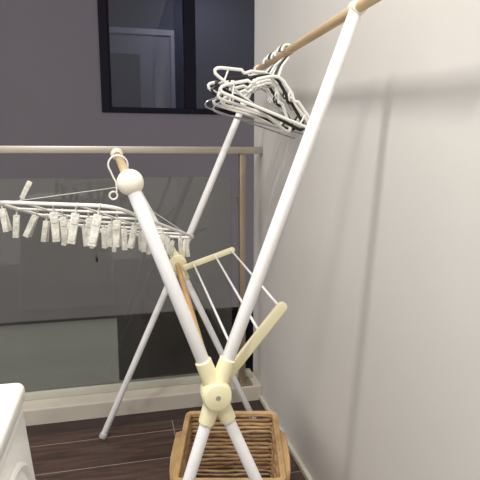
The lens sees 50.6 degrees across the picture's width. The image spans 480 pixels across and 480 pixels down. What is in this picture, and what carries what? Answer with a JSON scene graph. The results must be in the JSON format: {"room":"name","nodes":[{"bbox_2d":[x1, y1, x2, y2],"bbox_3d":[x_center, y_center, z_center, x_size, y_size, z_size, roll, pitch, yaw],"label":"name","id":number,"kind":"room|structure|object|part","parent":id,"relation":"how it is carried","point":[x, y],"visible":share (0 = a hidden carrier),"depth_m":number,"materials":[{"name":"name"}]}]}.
{"room":"laundry room","nodes":[
{"label":"laundry room","id":0,"kind":"room"},
{"bbox_2d":[0,0,253,322],"bbox_3d":[-0.711,-0.761,4.026,8.500,7.500,0.300,-2,10,-13],"label":"wall","id":1,"kind":"structure","parent":0,"point":[50,78],"depth_m":3.84,"materials":[{"name":"grey paint"}]},
{"bbox_2d":[0,307,252,389],"bbox_3d":[-0.693,1.048,4.244,8.500,0.960,0.100,-2,10,-13],"label":"window","id":2,"kind":"structure","parent":1,"relation":"in","point":[86,350],"depth_m":4.10,"materials":[{"name":"glass"}]},
{"bbox_3d":[1.224,0.965,4.689,4.560,0.880,0.020,-2,10,-13],"label":"pane","id":3,"kind":"part","parent":2,"relation":"part of","materials":[{"name":"glass"}]},
{"bbox_2d":[97,0,235,114],"bbox_3d":[-0.129,-1.665,3.903,1.855,1.375,0.100,-2,10,-13],"label":"window","id":4,"kind":"structure","parent":1,"relation":"in","point":[188,6],"depth_m":3.80,"materials":[{"name":"black metal"}]},
{"bbox_2d":[28,409,305,479],"bbox_3d":[-0.552,1.130,0.524,2.480,0.100,3.305,-2,10,-13],"label":"floor","id":5,"kind":"structure","parent":0,"point":[142,451],"depth_m":2.00,"materials":[{"name":"brown wood"}]},
{"bbox_2d":[0,383,34,479],"bbox_3d":[-0.497,0.666,0.411,0.690,0.853,0.617,-2,10,-13],"label":"washing machine","id":6,"kind":"object","parent":5,"relation":"on","point":[15,455],"visible":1,"depth_m":0.62,"materials":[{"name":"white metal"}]},
{"bbox_3d":[-0.500,0.258,0.354,0.565,0.030,0.565,-2,10,-13],"label":"lid","id":7,"kind":"part","parent":6,"relation":"part of","materials":[{"name":"white plastic"}]},
{"bbox_3d":[-0.196,0.585,0.452,0.062,0.596,0.582,-2,10,-13],"label":"pressed panel","id":8,"kind":"part","parent":6,"relation":"part of","materials":[{"name":"white plastic"}]},
{"bbox_2d":[169,411,290,479],"bbox_3d":[-0.030,0.766,1.639,0.366,0.250,0.408,0,9,0],"label":"wicker basket","id":9,"kind":"object","parent":5,"relation":"on","point":[279,462],"visible":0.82,"depth_m":1.81,"materials":[{"name":"wicker"}]},
{"bbox_3d":[-0.196,0.686,1.629,0.034,0.080,0.309,0,9,0],"label":"handle","id":10,"kind":"part","parent":9,"relation":"part of","materials":[{"name":"wicker"}]},
{"bbox_3d":[0.136,0.686,1.629,0.034,0.080,0.309,0,9,0],"label":"handle","id":11,"kind":"part","parent":9,"relation":"part of","materials":[{"name":"wicker"}]},
{"bbox_2d":[99,0,380,479],"bbox_3d":[-0.096,0.169,1.425,0.688,1.509,1.388,-2,10,-13],"label":"drying rack","id":12,"kind":"object","parent":5,"relation":"on","point":[215,390],"visible":0.86,"depth_m":1.14,"materials":[{"name":"white metal"}]},
{"bbox_2d":[0,154,193,256],"bbox_3d":[-0.430,-0.086,1.629,0.412,0.373,0.597,3,10,20],"label":"hanger","id":13,"kind":"object","parent":12,"relation":"hanging from","point":[112,235],"visible":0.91,"depth_m":1.50,"materials":[{"name":"white plastic"}]},
{"bbox_3d":[-0.540,-0.137,1.545,0.351,0.035,0.003,-7,12,-36],"label":"cord","id":14,"kind":"part","parent":13,"relation":"part of","materials":[{"name":"white plastic"}]},
{"bbox_3d":[-0.427,-0.057,1.641,0.399,0.177,0.558,3,10,18],"label":"frame","id":15,"kind":"part","parent":13,"relation":"part of","materials":[{"name":"white plastic"}]},
{"bbox_3d":[-0.287,-0.090,1.743,0.280,0.192,0.003,-7,11,-36],"label":"cord","id":16,"kind":"part","parent":13,"relation":"part of","materials":[{"name":"white plastic"}]},
{"bbox_3d":[-0.417,0.471,2.080,0.334,0.700,0.026,-2,10,-13],"label":"leg","id":17,"kind":"part","parent":12,"relation":"part of","materials":[{"name":"white metal"}]},
{"bbox_3d":[-0.368,-0.133,1.993,0.231,0.413,0.028,-2,10,-13],"label":"leg","id":18,"kind":"part","parent":12,"relation":"part of","materials":[{"name":"white metal"}]},
{"bbox_3d":[-0.146,0.098,1.095,0.189,0.453,0.030,-2,10,-13],"label":"leg","id":19,"kind":"part","parent":12,"relation":"part of","materials":[{"name":"white metal"}]},
{"bbox_3d":[-0.154,0.671,1.187,0.207,0.591,0.028,-2,10,-13],"label":"leg","id":20,"kind":"part","parent":12,"relation":"part of","materials":[{"name":"white metal"}]},
{"bbox_3d":[-0.125,0.075,2.044,0.213,0.086,0.014,-2,10,-13],"label":"wing arm","id":21,"kind":"part","parent":12,"relation":"part of","materials":[{"name":"beige plastic"}]},
{"bbox_3d":[-0.089,0.458,2.157,0.328,0.700,0.026,-2,10,-13],"label":"leg","id":22,"kind":"part","parent":12,"relation":"part of","materials":[{"name":"white metal"}]},
{"bbox_3d":[-0.084,-0.307,2.033,0.341,0.740,0.028,-2,10,-13],"label":"leg","id":23,"kind":"part","parent":12,"relation":"part of","materials":[{"name":"white metal"}]},
{"bbox_3d":[0.075,0.662,1.240,0.265,0.594,0.028,-2,10,-13],"label":"leg","id":24,"kind":"part","parent":12,"relation":"part of","materials":[{"name":"white metal"}]},
{"bbox_2d":[207,54,286,132],"bbox_3d":[0.030,-0.512,1.768,0.298,0.271,0.011,-3,10,-17],"label":"clothes hanger","id":25,"kind":"object","parent":12,"relation":"hanging from","point":[267,70],"visible":0.41,"depth_m":1.79,"materials":[{"name":"white plastic"}]},
{"bbox_3d":[0.049,-0.501,1.776,0.333,0.122,0.011,25,1,-20],"label":"hanger frame","id":26,"kind":"part","parent":25,"relation":"part of","materials":[{"name":"white plastic"}]},
{"bbox_2d":[204,58,294,138],"bbox_3d":[0.042,-0.508,1.806,0.342,0.289,0.013,-2,9,-11],"label":"clothes hanger","id":27,"kind":"object","parent":12,"relation":"hanging from","point":[206,106],"visible":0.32,"depth_m":1.81,"materials":[{"name":"white plastic"}]},
{"bbox_3d":[0.059,-0.477,1.812,0.360,0.132,0.006,16,4,-14],"label":"hanger frame","id":28,"kind":"part","parent":27,"relation":"part of","materials":[{"name":"white plastic"}]},
{"bbox_2d":[212,57,291,126],"bbox_3d":[0.055,-0.532,1.835,0.321,0.256,0.011,-3,10,-15],"label":"clothes hanger","id":29,"kind":"object","parent":12,"relation":"hanging from","point":[213,101],"visible":0.2,"depth_m":1.82,"materials":[{"name":"white plastic"}]},
{"bbox_3d":[0.067,-0.502,1.843,0.333,0.122,0.011,13,5,-17],"label":"hanger frame","id":30,"kind":"part","parent":29,"relation":"part of","materials":[{"name":"white plastic"}]},
{"bbox_2d":[213,46,291,132],"bbox_3d":[0.046,-0.482,1.612,0.282,0.275,0.012,-5,10,-26],"label":"clothes hanger","id":31,"kind":"object","parent":12,"relation":"hanging from","point":[215,69],"visible":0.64,"depth_m":1.61,"materials":[{"name":"white plastic"}]},
{"bbox_2d":[210,52,294,130],"bbox_3d":[0.047,-0.509,1.744,0.307,0.267,0.016,-3,10,-16],"label":"clothes hanger","id":32,"kind":"object","parent":12,"relation":"hanging from","point":[269,55],"visible":0.24,"depth_m":1.75,"materials":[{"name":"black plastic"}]},
{"bbox_3d":[0.065,-0.492,1.751,0.333,0.122,0.011,21,1,-19],"label":"hanger frame","id":33,"kind":"part","parent":32,"relation":"part of","materials":[{"name":"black plastic"}]},
{"bbox_3d":[0.032,0.243,1.203,0.163,0.190,0.014,-2,10,-13],"label":"wing arm","id":34,"kind":"part","parent":12,"relation":"part of","materials":[{"name":"beige plastic"}]},
{"bbox_2d":[212,53,304,134],"bbox_3d":[0.081,-0.494,1.711,0.351,0.280,0.006,-2,9,-9],"label":"clothes hanger","id":35,"kind":"object","parent":12,"relation":"hanging from","point":[271,86],"visible":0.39,"depth_m":1.71,"materials":[{"name":"white plastic"}]},
{"bbox_3d":[0.093,-0.455,1.719,0.360,0.132,0.006,12,7,-11],"label":"hanger frame","id":36,"kind":"part","parent":35,"relation":"part of","materials":[{"name":"white plastic"}]},
{"bbox_2d":[220,52,297,120],"bbox_3d":[0.087,-0.514,1.727,0.325,0.250,0.012,-3,10,-18],"label":"clothes hanger","id":37,"kind":"object","parent":12,"relation":"hanging from","point":[265,83],"visible":0.33,"depth_m":1.71,"materials":[{"name":"white plastic"}]},
{"bbox_3d":[0.097,-0.479,1.735,0.333,0.122,0.011,10,5,-20],"label":"hanger frame","id":38,"kind":"part","parent":37,"relation":"part of","materials":[{"name":"white plastic"}]},
{"bbox_2d":[215,45,304,130],"bbox_3d":[0.067,-0.483,1.609,0.303,0.269,0.015,-3,10,-15],"label":"clothes hanger","id":39,"kind":"object","parent":12,"relation":"hanging from","point":[279,49],"visible":0.62,"depth_m":1.61,"materials":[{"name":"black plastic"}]},
{"bbox_3d":[0.086,-0.468,1.616,0.333,0.122,0.011,23,1,-18],"label":"hanger frame","id":40,"kind":"part","parent":39,"relation":"part of","materials":[{"name":"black plastic"}]},
{"bbox_2d":[217,51,307,127],"bbox_3d":[0.080,-0.500,1.675,0.318,0.259,0.016,-2,9,-10],"label":"clothes hanger","id":41,"kind":"object","parent":12,"relation":"hanging from","point":[229,101],"visible":0.45,"depth_m":1.67,"materials":[{"name":"white plastic"}]},
{"bbox_3d":[0.094,-0.473,1.681,0.333,0.122,0.011,15,4,-12],"label":"hanger frame","id":42,"kind":"part","parent":41,"relation":"part of","materials":[{"name":"white plastic"}]},
{"bbox_2d":[219,43,309,127],"bbox_3d":[0.087,-0.481,1.590,0.313,0.263,0.012,-2,10,-13],"label":"clothes hanger","id":43,"kind":"object","parent":12,"relation":"hanging from","point":[278,76],"visible":0.84,"depth_m":1.59,"materials":[{"name":"white plastic"}]},
{"bbox_3d":[0.102,-0.459,1.598,0.333,0.122,0.011,18,4,-16],"label":"hanger frame","id":44,"kind":"part","parent":43,"relation":"part of","materials":[{"name":"white plastic"}]},
{"bbox_3d":[0.104,-0.093,1.124,0.330,0.821,0.030,-2,10,-13],"label":"leg","id":45,"kind":"part","parent":12,"relation":"part of","materials":[{"name":"white metal"}]},
{"bbox_2d":[108,0,254,108],"bbox_3d":[-0.326,-1.990,5.037,3.000,2.600,0.050,-2,10,-13],"label":"wall","id":46,"kind":"structure","parent":0,"point":[224,29],"depth_m":5.02,"materials":[{"name":"grey paint"}]},
{"bbox_2d":[109,27,175,107],"bbox_3d":[-1.013,-1.442,4.920,0.770,1.155,0.030,-2,10,-13],"label":"door","id":47,"kind":"structure","parent":46,"relation":"in","point":[142,61],"depth_m":4.89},
{"bbox_2d":[253,0,479,479],"bbox_3d":[0.551,-0.415,0.676,0.150,3.100,3.575,-2,10,-13],"label":"wall","id":48,"kind":"structure","parent":0,"point":[370,369],"depth_m":1.27,"materials":[{"name":"paint"}]},
{"bbox_2d":[21,372,261,425],"bbox_3d":[-1.045,0.810,2.256,2.330,0.172,0.160,-2,10,-13],"label":"trim","id":49,"kind":"structure","parent":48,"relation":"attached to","point":[90,406],"depth_m":2.30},
{"bbox_2d":[0,146,261,400],"bbox_3d":[-1.043,0.173,2.141,2.329,1.122,0.127,-2,10,-13],"label":"glass balustrade","id":50,"kind":"object","parent":49,"relation":"on","point":[243,375],"visible":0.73,"depth_m":2.30,"materials":[{"name":"metal"}]},
{"bbox_3d":[-1.108,0.219,2.174,2.195,0.955,0.009,-2,10,-13],"label":"glass panel","id":51,"kind":"part","parent":50,"relation":"part of","materials":[{"name":"clear glass"}]},
{"bbox_3d":[-1.038,-0.361,2.030,2.329,0.031,0.046,-2,10,-13],"label":"rail","id":52,"kind":"part","parent":50,"relation":"part of","materials":[{"name":"metal"}]},
{"bbox_3d":[0.009,0.147,2.364,0.028,1.081,0.034,-2,10,-13],"label":"post","id":53,"kind":"part","parent":50,"relation":"part of","materials":[{"name":"metal"}]},
{"bbox_3d":[0.009,0.686,2.452,0.090,0.010,0.079,-2,10,-13],"label":"plate","id":54,"kind":"part","parent":50,"relation":"part of","materials":[{"name":"metal"}]},
{"bbox_2d":[26,400,263,436],"bbox_3d":[-0.943,0.863,2.157,2.480,0.099,0.095,-2,10,-13],"label":"trim","id":55,"kind":"structure","parent":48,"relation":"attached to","point":[95,423],"depth_m":2.25,"materials":[{"name":"wood"}]},
{"bbox_2d":[259,395,312,479],"bbox_3d":[0.490,1.022,0.805,0.016,0.022,3.400,-2,10,-13],"label":"baseboard","id":56,"kind":"structure","parent":48,"relation":"attached to","point":[292,450],"depth_m":1.96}
]}

